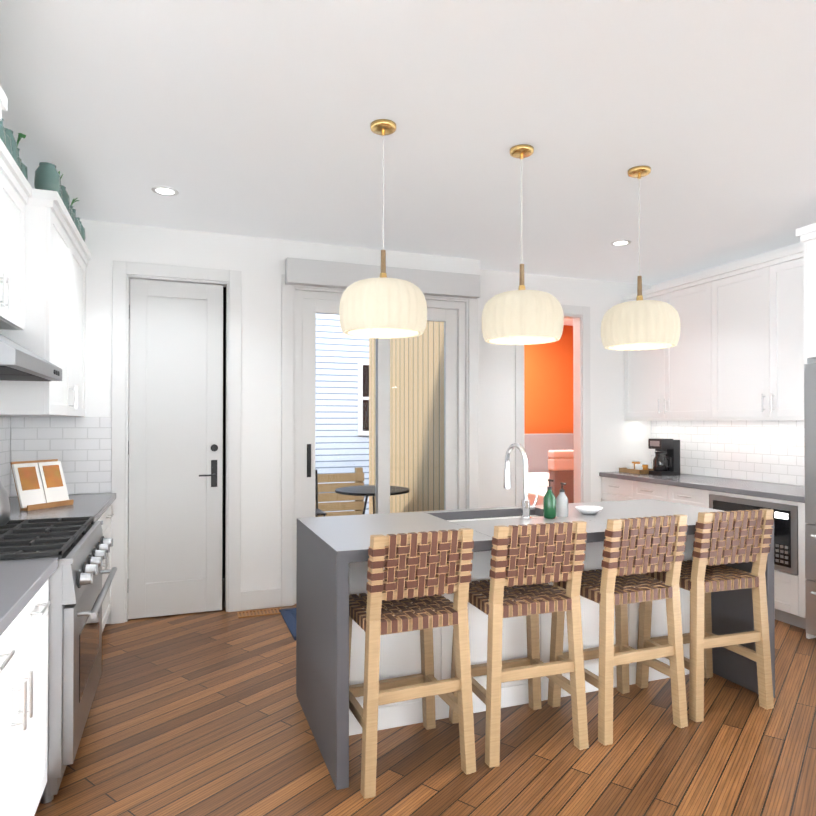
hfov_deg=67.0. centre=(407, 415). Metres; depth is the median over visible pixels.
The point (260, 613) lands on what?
floor vent
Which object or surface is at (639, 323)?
pendant light
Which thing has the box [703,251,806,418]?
upper cabinet
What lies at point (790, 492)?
countertop
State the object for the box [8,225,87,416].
upper cabinet
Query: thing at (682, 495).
base cabinet
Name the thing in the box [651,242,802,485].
wall
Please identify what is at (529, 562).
stool
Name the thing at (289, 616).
door mat
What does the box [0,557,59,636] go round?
countertop
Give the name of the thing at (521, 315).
pendant light
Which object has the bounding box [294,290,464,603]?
slider
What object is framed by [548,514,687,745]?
stool
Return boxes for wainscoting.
[524,433,573,504]
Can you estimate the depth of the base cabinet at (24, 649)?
1.92 m
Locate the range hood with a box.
[0,334,61,380]
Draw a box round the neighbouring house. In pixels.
[315,313,368,513]
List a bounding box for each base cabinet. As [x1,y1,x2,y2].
[0,585,47,815]
[100,501,113,615]
[599,475,622,501]
[623,479,662,500]
[663,487,698,506]
[711,491,802,627]
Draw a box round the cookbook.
[4,457,75,508]
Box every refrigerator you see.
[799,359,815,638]
[804,363,815,635]
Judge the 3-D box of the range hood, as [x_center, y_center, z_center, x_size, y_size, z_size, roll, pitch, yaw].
[-1.821,-0.299,2.597,0.506,0.250,0.944,0,-1,-20]
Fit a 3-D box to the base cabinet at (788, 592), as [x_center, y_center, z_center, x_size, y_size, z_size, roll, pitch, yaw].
[2.796,1.026,4.629,0.632,0.875,0.750,0,-1,-20]
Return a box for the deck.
[222,579,224,607]
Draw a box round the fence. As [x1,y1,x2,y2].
[315,467,363,516]
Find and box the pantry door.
[128,279,222,618]
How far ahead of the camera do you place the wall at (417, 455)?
6.46 m
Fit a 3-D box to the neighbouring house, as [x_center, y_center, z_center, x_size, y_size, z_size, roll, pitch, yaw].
[-2.817,-1.474,10.535,10.000,7.000,0.130,0,-1,-20]
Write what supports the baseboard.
attached to the wall at (617, 441)
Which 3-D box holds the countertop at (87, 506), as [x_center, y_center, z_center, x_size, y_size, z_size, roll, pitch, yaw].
[-2.142,0.557,3.642,0.650,0.040,1.244,0,-1,-20]
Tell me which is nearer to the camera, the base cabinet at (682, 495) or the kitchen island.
the kitchen island
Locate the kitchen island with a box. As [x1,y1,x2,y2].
[296,443,774,789]
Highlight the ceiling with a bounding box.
[0,0,815,325]
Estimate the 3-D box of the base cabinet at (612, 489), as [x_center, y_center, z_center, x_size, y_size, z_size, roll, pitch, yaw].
[2.284,1.040,6.018,0.632,0.875,0.440,0,-1,-20]
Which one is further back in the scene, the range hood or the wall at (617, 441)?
the wall at (617, 441)
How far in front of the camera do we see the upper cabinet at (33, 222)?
3.08 m
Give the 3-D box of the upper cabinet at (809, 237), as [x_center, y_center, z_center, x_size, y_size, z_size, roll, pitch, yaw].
[3.098,-0.782,3.729,0.700,0.810,0.920,0,-1,-20]
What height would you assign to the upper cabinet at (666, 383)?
1.184 m
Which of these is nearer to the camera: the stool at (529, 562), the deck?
the stool at (529, 562)
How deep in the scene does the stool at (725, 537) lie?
3.01 m
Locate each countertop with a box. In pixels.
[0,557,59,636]
[20,493,115,524]
[599,471,798,502]
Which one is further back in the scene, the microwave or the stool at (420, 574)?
the microwave
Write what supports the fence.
on the deck
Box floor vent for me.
[237,608,280,617]
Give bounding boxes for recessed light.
[151,186,178,195]
[610,240,630,245]
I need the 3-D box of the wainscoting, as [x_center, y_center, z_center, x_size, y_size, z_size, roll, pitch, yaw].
[2.126,0.874,7.945,1.620,1.250,1.562,0,-1,-20]
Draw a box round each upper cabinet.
[0,105,67,384]
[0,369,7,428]
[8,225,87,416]
[623,279,702,418]
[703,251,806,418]
[803,227,815,358]
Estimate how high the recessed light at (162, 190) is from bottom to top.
0.004 m
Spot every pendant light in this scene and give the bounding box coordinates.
[339,119,426,338]
[482,144,563,344]
[601,166,680,350]
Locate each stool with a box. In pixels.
[349,528,475,798]
[449,521,588,767]
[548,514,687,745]
[636,509,773,721]
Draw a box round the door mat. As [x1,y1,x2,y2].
[279,608,295,639]
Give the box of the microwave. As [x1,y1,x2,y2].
[699,491,794,578]
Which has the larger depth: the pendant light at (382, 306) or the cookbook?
the cookbook
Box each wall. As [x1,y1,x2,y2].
[9,219,650,623]
[222,287,225,578]
[369,321,443,513]
[524,325,572,433]
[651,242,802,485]
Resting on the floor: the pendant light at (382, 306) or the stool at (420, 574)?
the stool at (420, 574)
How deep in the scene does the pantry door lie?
4.51 m
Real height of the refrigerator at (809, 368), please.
1.790 m
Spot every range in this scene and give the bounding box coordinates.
[0,521,107,802]
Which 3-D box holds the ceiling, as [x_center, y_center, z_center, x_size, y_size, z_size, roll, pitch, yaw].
[1.266,-1.423,3.118,7.070,0.100,10.470,0,-1,-20]
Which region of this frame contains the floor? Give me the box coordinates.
[34,604,815,815]
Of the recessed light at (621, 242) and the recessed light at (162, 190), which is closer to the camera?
the recessed light at (162, 190)
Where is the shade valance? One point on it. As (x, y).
(318, 273)
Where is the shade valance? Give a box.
[285,257,479,298]
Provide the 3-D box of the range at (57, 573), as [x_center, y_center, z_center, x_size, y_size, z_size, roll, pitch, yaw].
[-1.733,0.999,2.615,0.694,0.885,1.077,0,-1,-20]
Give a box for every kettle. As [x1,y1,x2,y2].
[0,469,23,532]
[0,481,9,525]
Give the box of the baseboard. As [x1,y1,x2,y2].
[241,588,280,610]
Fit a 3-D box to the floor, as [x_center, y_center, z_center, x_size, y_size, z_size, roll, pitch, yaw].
[1.272,1.497,3.143,7.120,0.100,10.570,0,-1,-20]
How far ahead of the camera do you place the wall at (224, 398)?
5.58 m
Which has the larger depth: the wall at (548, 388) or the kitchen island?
the wall at (548, 388)

